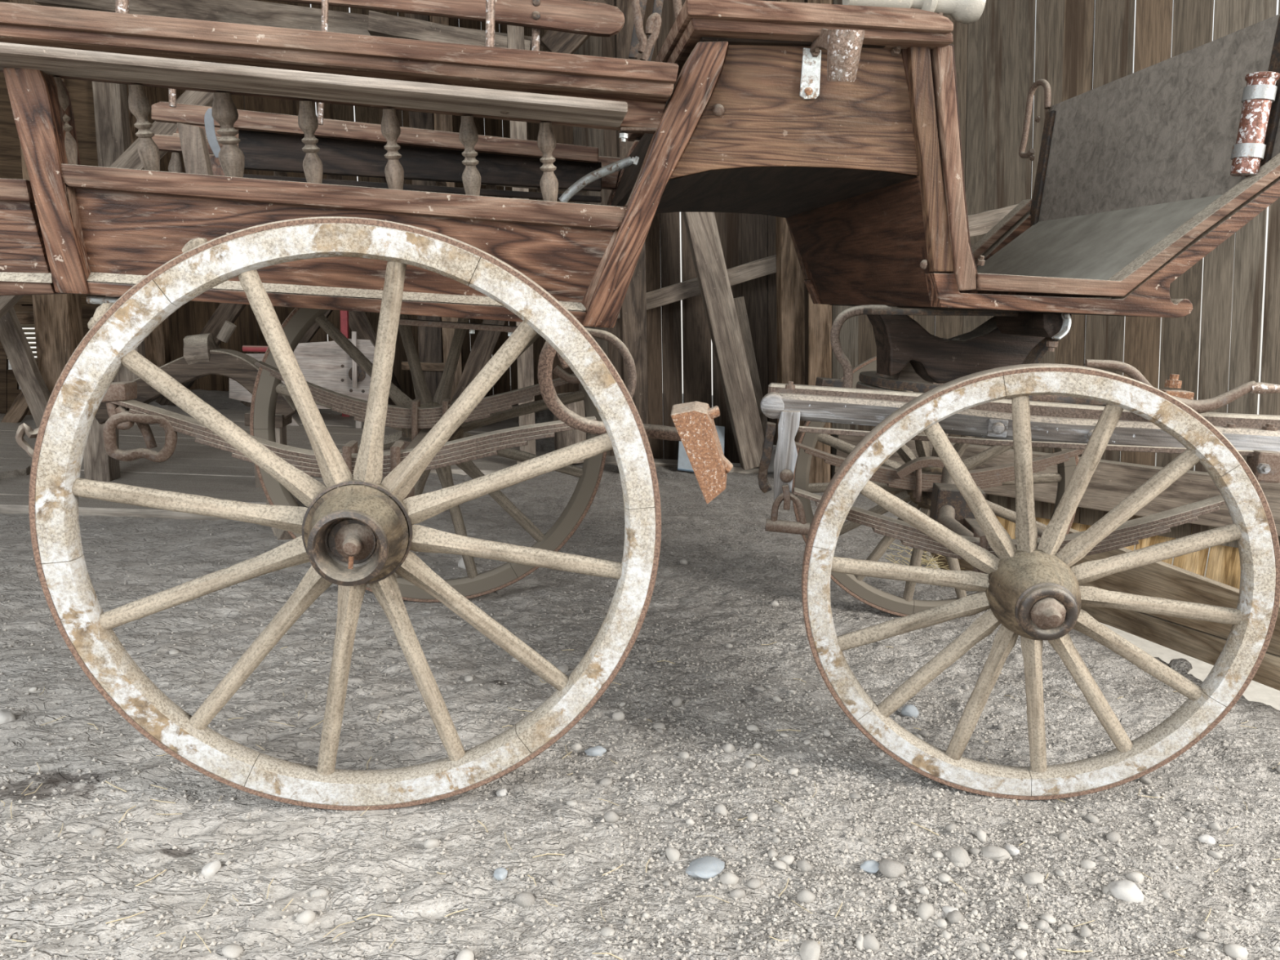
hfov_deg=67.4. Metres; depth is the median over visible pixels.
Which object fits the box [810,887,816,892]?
pebble
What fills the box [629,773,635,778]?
pebble
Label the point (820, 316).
plank
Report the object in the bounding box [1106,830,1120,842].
pebble
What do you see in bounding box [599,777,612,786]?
pebble
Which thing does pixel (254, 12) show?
tie beam
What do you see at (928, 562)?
tuft
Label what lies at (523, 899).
pebble
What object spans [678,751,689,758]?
pebble
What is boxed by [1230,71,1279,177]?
holder
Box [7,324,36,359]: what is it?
window
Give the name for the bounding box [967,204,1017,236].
rail
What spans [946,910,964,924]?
pebble
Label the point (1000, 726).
pebble
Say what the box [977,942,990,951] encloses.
pebble
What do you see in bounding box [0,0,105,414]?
wall
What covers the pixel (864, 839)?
pebble
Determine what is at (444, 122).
timber post
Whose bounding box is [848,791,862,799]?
pebble
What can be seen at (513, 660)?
pebble
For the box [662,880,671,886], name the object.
pebble
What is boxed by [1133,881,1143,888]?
pebble
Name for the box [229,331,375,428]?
board
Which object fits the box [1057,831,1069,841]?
pebble
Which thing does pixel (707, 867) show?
stone
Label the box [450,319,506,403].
diagonal brace
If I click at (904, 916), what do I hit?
pebble
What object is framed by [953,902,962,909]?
pebble
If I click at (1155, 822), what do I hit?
pebble
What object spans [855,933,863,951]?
stone
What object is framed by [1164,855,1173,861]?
pebble
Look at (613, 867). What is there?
pebble
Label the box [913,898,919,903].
pebble
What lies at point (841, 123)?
carriage
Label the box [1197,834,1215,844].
stone
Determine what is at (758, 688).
pebble
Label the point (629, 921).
pebble
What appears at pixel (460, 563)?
stone
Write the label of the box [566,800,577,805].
pebble
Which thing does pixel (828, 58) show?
latch
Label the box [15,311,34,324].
rail
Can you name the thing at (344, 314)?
post
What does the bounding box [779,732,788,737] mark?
pebble
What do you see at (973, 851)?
pebble
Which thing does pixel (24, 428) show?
iron hook
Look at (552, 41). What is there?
diagonal brace
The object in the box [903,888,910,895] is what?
pebble
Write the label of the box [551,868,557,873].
pebble
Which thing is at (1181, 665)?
stone
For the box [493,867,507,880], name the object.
stone
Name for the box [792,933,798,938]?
pebble
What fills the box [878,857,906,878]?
stone
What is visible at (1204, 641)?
wooden plank
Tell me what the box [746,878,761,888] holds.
pebble
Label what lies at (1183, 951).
pebble
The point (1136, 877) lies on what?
pebble
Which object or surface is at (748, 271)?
rail
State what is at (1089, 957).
pebble
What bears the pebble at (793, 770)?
on the ground at (692, 528)
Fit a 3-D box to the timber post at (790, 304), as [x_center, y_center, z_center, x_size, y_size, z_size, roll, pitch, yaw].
[0.880,-1.654,5.627,0.184,3.298,0.539,-7,14,-44]
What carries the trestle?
on the ground at (692, 528)
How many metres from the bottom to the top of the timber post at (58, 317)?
2.910 m
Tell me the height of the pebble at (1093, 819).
0.016 m
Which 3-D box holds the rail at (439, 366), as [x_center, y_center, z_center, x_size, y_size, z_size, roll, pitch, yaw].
[-1.513,-0.841,7.109,0.493,0.074,0.064,2,11,-7]
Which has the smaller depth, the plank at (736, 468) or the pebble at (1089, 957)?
the pebble at (1089, 957)
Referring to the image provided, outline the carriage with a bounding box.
[0,0,1279,810]
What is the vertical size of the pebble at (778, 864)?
0.014 m
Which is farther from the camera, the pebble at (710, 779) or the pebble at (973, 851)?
the pebble at (710, 779)
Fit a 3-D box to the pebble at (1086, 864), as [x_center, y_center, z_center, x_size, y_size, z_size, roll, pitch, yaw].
[0.836,0.719,1.791,0.025,0.019,0.024,4,10,2]
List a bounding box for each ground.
[0,360,1279,959]
[1099,451,1279,710]
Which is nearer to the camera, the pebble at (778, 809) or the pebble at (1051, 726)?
the pebble at (778, 809)
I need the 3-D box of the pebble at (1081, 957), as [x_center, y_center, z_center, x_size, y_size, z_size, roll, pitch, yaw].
[0.700,0.764,1.524,0.024,0.014,0.016,-1,11,-23]
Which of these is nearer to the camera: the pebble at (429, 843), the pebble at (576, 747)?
the pebble at (429, 843)
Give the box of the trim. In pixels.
[995,506,1279,603]
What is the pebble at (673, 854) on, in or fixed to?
on the ground at (692, 528)
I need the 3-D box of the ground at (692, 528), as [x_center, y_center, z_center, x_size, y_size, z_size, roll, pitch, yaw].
[-3.078,0.370,3.558,13.937,0.467,14.097,2,11,-7]
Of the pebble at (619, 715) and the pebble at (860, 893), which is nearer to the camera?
the pebble at (860, 893)
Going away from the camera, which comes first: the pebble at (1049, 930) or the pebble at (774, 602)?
the pebble at (1049, 930)
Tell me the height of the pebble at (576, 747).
0.022 m
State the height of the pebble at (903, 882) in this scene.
0.012 m
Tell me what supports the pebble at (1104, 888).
on the ground at (692, 528)
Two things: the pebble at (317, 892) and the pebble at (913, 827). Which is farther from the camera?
the pebble at (913, 827)
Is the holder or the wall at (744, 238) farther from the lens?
the wall at (744, 238)
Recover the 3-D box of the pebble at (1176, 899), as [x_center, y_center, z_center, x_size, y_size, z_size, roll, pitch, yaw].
[0.956,0.747,1.703,0.013,0.010,0.010,1,11,-14]
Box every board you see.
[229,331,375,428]
[265,496,293,539]
[677,425,724,471]
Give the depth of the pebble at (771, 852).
1.77 m
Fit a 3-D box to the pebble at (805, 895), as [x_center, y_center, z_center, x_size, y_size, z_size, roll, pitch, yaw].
[0.284,0.716,1.650,0.032,0.026,0.024,9,12,30]
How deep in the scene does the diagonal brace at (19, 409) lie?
5.93 m
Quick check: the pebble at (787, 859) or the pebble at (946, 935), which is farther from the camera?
the pebble at (787, 859)
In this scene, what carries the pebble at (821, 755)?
on the ground at (692, 528)
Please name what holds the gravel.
on the ground at (692, 528)
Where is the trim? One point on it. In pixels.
(1223, 566)
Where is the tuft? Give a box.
[885,542,959,569]
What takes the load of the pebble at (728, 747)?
on the ground at (692, 528)
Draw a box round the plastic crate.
[767,444,776,471]
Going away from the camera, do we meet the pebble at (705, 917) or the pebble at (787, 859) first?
the pebble at (705, 917)
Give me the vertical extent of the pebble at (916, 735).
0.015 m
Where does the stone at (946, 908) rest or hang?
on the ground at (692, 528)
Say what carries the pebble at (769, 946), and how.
on the ground at (692, 528)
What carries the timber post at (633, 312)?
on the ground at (692, 528)
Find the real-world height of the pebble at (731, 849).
0.013 m
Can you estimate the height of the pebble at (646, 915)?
0.011 m
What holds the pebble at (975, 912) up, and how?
on the ground at (692, 528)
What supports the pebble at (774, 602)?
on the ground at (692, 528)
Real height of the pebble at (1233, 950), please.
0.025 m
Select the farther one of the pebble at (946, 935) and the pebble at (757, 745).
the pebble at (757, 745)
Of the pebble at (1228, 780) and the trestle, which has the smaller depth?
the pebble at (1228, 780)
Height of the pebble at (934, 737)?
0.010 m
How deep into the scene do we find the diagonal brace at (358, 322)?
7.40 m
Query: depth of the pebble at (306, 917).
1.51 m
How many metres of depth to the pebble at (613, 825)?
1.83 m
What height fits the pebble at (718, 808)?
0.027 m
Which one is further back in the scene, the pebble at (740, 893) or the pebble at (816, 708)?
the pebble at (816, 708)
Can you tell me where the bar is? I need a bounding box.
[242,345,268,351]
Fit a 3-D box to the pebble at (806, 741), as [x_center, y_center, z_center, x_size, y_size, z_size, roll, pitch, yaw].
[0.391,0.612,2.241,0.022,0.012,0.017,-7,14,-44]
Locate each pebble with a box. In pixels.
[28,686,37,691]
[89,826,106,836]
[168,648,179,654]
[221,943,243,959]
[295,908,315,924]
[310,888,328,897]
[391,640,398,646]
[422,838,439,848]
[455,946,474,959]
[463,675,473,681]
[511,657,519,662]
[515,891,534,906]
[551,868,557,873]
[551,878,561,886]
[555,664,568,673]
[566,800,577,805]
[570,742,582,751]
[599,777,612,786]
[600,925,615,936]
[603,810,619,822]
[610,865,618,871]
[611,822,617,827]
[612,711,625,719]
[619,702,626,706]
[624,917,633,924]
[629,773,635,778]
[641,911,649,919]
[653,721,665,729]
[656,728,663,733]
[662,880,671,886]
[665,846,679,862]
[671,697,682,706]
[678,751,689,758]
[680,559,687,564]
[685,817,694,825]
[702,914,707,920]
[707,777,714,782]
[714,804,727,815]
[719,871,739,885]
[722,742,735,752]
[724,643,733,647]
[724,844,737,853]
[725,920,731,924]
[729,888,746,899]
[736,944,741,950]
[744,760,755,768]
[746,724,758,730]
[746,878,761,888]
[747,811,757,822]
[753,684,764,691]
[753,742,762,748]
[767,848,777,857]
[767,943,772,948]
[770,600,778,606]
[772,695,782,702]
[772,836,780,843]
[773,827,780,833]
[773,859,786,870]
[774,806,784,813]
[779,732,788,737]
[779,854,794,865]
[787,767,799,774]
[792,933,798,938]
[795,859,808,872]
[796,888,816,903]
[803,738,811,745]
[805,862,813,871]
[807,928,814,932]
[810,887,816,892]
[813,706,819,711]
[817,752,824,757]
[822,728,831,736]
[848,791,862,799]
[857,891,866,896]
[860,836,871,844]
[862,932,879,951]
[888,902,897,911]
[893,715,901,719]
[897,880,907,887]
[902,914,906,919]
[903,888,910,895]
[910,824,918,830]
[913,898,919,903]
[914,733,923,739]
[917,729,928,737]
[917,885,928,895]
[917,902,933,920]
[931,736,939,739]
[932,850,944,857]
[933,918,946,928]
[937,872,951,882]
[941,929,951,938]
[945,822,955,831]
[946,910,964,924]
[951,860,964,867]
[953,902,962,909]
[962,684,969,690]
[968,847,980,855]
[970,909,977,915]
[974,928,983,933]
[976,828,986,842]
[977,900,985,906]
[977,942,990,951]
[978,738,985,743]
[997,723,1004,729]
[1010,887,1017,893]
[1013,948,1027,959]
[1017,920,1028,929]
[1033,919,1049,930]
[1035,919,1045,930]
[1036,883,1045,892]
[1040,913,1056,924]
[1044,926,1053,933]
[1048,724,1055,730]
[1055,869,1065,876]
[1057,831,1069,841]
[1057,926,1066,933]
[1060,923,1073,933]
[1075,956,1087,959]
[1079,924,1092,937]
[1080,859,1096,870]
[1085,813,1099,823]
[1087,956,1100,959]
[1096,855,1106,860]
[1101,884,1109,894]
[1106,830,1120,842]
[1124,871,1144,883]
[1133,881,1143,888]
[1139,776,1151,784]
[1151,792,1160,799]
[1152,819,1161,825]
[1154,905,1161,911]
[1160,890,1170,898]
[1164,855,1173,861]
[1175,897,1182,902]
[1177,947,1186,954]
[1178,816,1187,822]
[1183,810,1195,817]
[1195,930,1209,939]
[1206,849,1222,859]
[1208,821,1221,831]
[1222,943,1248,959]
[1225,777,1234,782]
[1232,925,1239,930]
[1245,884,1256,893]
[1250,807,1258,813]
[1253,934,1260,940]
[1271,945,1279,951]
[1276,764,1279,773]
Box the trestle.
[83,320,297,487]
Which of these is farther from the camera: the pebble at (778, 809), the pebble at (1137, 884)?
the pebble at (778, 809)
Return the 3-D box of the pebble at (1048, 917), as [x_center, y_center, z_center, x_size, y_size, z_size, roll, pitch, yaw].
[0.689,0.741,1.623,0.025,0.013,0.028,-5,13,-38]
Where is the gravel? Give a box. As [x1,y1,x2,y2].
[0,528,1279,959]
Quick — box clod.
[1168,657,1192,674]
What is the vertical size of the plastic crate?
0.160 m
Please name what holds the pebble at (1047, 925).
on the ground at (692, 528)
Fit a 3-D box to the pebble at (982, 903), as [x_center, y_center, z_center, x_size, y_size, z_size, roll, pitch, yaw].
[0.592,0.733,1.661,0.013,0.008,0.010,2,11,-6]
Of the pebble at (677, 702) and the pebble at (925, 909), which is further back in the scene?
the pebble at (677, 702)
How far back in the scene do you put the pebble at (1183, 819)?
1.98 m
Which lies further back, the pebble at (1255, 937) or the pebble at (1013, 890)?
the pebble at (1013, 890)
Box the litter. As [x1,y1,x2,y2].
[0,641,1279,959]
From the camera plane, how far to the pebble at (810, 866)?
1.74 m
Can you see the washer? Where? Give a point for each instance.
(996, 428)
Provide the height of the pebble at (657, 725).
0.018 m
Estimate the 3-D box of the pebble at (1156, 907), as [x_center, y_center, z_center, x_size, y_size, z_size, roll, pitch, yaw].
[0.900,0.745,1.668,0.014,0.011,0.010,4,10,1]
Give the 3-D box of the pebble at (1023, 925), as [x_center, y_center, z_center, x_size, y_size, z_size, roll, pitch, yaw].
[0.633,0.738,1.589,0.017,0.013,0.023,12,14,39]
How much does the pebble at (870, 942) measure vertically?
0.028 m
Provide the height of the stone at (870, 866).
0.021 m
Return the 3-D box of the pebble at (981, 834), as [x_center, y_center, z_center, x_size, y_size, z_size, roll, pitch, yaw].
[0.669,0.697,1.883,0.021,0.022,0.028,8,11,21]
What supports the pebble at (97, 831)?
on the ground at (692, 528)
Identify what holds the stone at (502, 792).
on the ground at (692, 528)
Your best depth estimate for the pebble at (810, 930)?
1.56 m
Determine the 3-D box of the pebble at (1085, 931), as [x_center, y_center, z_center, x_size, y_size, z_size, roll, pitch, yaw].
[0.737,0.748,1.589,0.022,0.018,0.019,-6,14,-43]
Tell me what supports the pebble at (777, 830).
on the ground at (692, 528)
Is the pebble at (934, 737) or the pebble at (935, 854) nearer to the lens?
the pebble at (935, 854)
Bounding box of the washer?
[986,418,1008,437]
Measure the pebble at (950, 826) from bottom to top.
0.022 m
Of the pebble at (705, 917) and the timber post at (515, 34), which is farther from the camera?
the timber post at (515, 34)
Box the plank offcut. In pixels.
[0,462,31,479]
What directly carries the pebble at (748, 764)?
on the ground at (692, 528)
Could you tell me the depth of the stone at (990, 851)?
1.80 m
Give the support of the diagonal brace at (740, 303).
attached to the wall at (744, 238)
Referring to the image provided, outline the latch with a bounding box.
[799,28,864,99]
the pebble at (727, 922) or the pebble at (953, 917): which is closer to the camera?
the pebble at (727, 922)
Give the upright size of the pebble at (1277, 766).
0.020 m
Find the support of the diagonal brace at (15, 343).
on the ground at (692, 528)
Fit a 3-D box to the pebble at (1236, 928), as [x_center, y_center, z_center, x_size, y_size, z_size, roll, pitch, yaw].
[1.013,0.762,1.632,0.008,0.009,0.011,-3,12,-32]
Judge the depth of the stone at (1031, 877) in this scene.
1.72 m
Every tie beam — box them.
[33,0,543,51]
[367,10,530,50]
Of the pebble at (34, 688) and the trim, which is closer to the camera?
the pebble at (34, 688)
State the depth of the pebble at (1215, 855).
1.85 m
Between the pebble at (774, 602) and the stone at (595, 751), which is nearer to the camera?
the stone at (595, 751)
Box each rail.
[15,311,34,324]
[401,361,466,371]
[617,254,776,319]
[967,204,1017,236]
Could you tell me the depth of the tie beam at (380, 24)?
5.11 m
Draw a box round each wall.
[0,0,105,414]
[112,0,553,404]
[543,0,808,463]
[830,0,1279,547]
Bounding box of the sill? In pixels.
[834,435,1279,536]
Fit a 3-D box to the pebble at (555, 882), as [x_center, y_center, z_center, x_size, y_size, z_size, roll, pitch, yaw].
[-0.143,0.693,1.649,0.014,0.013,0.018,-2,12,-28]
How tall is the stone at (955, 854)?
0.041 m
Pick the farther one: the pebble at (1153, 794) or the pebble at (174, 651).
the pebble at (174, 651)
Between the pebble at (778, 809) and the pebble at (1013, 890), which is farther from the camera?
the pebble at (778, 809)
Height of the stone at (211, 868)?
0.026 m
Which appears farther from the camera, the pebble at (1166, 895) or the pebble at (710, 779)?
the pebble at (710, 779)
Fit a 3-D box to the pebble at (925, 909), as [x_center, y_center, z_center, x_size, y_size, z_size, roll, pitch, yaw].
[0.480,0.726,1.617,0.032,0.026,0.025,-3,12,-33]
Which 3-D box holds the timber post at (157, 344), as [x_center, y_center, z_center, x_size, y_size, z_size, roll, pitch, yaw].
[-3.919,-2.242,7.588,0.245,3.205,0.577,-7,15,-45]
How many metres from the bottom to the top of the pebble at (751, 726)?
0.015 m
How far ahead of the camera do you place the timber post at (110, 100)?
5.96 m
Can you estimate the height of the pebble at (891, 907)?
0.012 m
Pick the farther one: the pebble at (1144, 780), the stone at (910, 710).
the stone at (910, 710)
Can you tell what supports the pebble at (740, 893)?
on the ground at (692, 528)
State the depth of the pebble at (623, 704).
2.40 m
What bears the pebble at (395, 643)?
on the ground at (692, 528)
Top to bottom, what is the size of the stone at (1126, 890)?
0.047 m
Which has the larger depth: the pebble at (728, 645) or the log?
the log
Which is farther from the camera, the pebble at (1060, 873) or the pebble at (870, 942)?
the pebble at (1060, 873)
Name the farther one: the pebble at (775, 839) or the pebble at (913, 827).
the pebble at (913, 827)
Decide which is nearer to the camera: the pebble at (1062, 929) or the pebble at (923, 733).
the pebble at (1062, 929)
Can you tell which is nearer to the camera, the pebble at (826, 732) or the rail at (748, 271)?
the pebble at (826, 732)
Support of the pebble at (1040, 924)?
on the ground at (692, 528)
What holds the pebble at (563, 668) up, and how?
on the ground at (692, 528)
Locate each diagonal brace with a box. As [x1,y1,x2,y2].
[0,89,213,319]
[0,306,50,427]
[0,391,29,422]
[155,302,246,405]
[240,309,333,406]
[348,311,402,405]
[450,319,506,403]
[540,0,607,53]
[733,296,767,436]
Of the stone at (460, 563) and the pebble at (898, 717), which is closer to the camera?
the pebble at (898, 717)
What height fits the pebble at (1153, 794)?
0.015 m
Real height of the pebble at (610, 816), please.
0.025 m
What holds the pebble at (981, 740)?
on the ground at (692, 528)
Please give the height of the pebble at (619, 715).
0.027 m
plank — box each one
[535,451,759,474]
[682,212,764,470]
[807,0,831,483]
[930,528,1279,690]
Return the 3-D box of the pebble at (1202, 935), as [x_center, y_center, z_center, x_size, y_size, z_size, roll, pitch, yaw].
[0.937,0.758,1.598,0.020,0.010,0.021,11,13,36]
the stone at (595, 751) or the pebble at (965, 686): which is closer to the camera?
the stone at (595, 751)
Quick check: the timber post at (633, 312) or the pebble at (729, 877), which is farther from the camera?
the timber post at (633, 312)
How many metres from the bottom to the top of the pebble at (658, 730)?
0.012 m
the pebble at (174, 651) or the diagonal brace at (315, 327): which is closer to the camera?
the pebble at (174, 651)
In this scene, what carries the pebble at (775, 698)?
on the ground at (692, 528)
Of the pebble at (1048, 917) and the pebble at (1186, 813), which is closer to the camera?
the pebble at (1048, 917)
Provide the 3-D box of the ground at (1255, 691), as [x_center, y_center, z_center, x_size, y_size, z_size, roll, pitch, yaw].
[6.777,0.521,6.901,12.300,0.050,9.600,2,11,-7]
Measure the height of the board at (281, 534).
0.193 m
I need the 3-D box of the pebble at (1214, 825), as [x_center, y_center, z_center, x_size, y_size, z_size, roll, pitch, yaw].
[1.179,0.710,1.967,0.017,0.018,0.023,-3,12,-32]
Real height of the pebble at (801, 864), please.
0.022 m
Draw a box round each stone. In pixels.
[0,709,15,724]
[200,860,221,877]
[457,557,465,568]
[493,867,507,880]
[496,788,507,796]
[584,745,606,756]
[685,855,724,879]
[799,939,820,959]
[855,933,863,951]
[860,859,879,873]
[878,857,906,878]
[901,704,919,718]
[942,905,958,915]
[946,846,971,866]
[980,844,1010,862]
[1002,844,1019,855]
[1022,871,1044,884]
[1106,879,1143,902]
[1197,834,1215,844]
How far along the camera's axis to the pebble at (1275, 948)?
1.58 m
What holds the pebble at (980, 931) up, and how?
on the ground at (692, 528)
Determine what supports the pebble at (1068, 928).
on the ground at (692, 528)
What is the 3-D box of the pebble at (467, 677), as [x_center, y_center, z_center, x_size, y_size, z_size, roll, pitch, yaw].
[-0.446,0.517,2.493,0.023,0.020,0.029,-6,14,-40]
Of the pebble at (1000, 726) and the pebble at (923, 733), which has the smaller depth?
the pebble at (923, 733)
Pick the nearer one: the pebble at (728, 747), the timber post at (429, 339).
the pebble at (728, 747)
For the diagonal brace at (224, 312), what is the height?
1.137 m
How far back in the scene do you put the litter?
1.71 m
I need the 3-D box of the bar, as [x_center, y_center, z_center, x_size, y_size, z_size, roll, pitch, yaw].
[-2.538,-0.871,6.376,0.188,0.045,0.039,2,11,-7]
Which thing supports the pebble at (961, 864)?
on the ground at (692, 528)
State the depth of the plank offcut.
4.44 m
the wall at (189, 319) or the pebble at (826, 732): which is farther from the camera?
the wall at (189, 319)
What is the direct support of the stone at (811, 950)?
on the ground at (692, 528)
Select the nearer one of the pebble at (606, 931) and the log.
the pebble at (606, 931)
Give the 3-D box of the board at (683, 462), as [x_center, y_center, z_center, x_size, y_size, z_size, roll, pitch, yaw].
[0.373,-0.195,5.846,0.297,0.289,0.234,3,10,-4]
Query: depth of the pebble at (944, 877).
1.72 m
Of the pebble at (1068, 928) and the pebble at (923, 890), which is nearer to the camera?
the pebble at (1068, 928)
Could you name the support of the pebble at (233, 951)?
on the ground at (692, 528)
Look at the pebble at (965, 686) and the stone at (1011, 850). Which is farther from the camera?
the pebble at (965, 686)
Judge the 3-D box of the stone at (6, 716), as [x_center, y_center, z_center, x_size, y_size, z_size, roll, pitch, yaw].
[-1.406,0.529,2.117,0.053,0.042,0.043,12,14,39]
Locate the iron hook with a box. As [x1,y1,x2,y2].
[14,422,39,457]
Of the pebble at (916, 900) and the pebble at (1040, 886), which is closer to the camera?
the pebble at (916, 900)
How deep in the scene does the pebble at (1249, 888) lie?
1.74 m
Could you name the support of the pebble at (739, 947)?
on the ground at (692, 528)
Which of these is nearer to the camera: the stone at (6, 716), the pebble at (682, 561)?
the stone at (6, 716)
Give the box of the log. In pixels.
[553,391,586,464]
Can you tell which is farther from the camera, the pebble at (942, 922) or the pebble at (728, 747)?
the pebble at (728, 747)
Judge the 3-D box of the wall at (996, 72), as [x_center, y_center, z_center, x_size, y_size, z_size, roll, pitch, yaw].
[2.518,-1.567,4.550,4.023,3.678,0.141,9,12,30]
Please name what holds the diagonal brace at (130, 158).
on the ground at (692, 528)
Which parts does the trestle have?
leg, handle, leg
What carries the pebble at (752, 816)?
on the ground at (692, 528)
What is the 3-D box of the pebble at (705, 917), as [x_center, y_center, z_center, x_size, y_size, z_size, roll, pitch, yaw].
[0.108,0.723,1.585,0.009,0.010,0.012,7,11,18]
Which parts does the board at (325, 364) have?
leg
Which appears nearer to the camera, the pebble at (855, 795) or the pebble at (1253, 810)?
the pebble at (855, 795)
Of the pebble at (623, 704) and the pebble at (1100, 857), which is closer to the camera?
the pebble at (1100, 857)
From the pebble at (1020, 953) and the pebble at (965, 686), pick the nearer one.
the pebble at (1020, 953)
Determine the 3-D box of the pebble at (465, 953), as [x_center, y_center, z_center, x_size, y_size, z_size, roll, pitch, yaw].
[-0.264,0.722,1.448,0.026,0.027,0.034,8,12,25]
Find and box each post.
[8,0,84,394]
[92,81,148,424]
[126,84,171,367]
[340,310,350,417]
[404,13,443,399]
[429,15,463,401]
[506,24,536,462]
[613,0,648,423]
[775,0,804,442]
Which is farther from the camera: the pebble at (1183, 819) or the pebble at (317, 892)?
the pebble at (1183, 819)

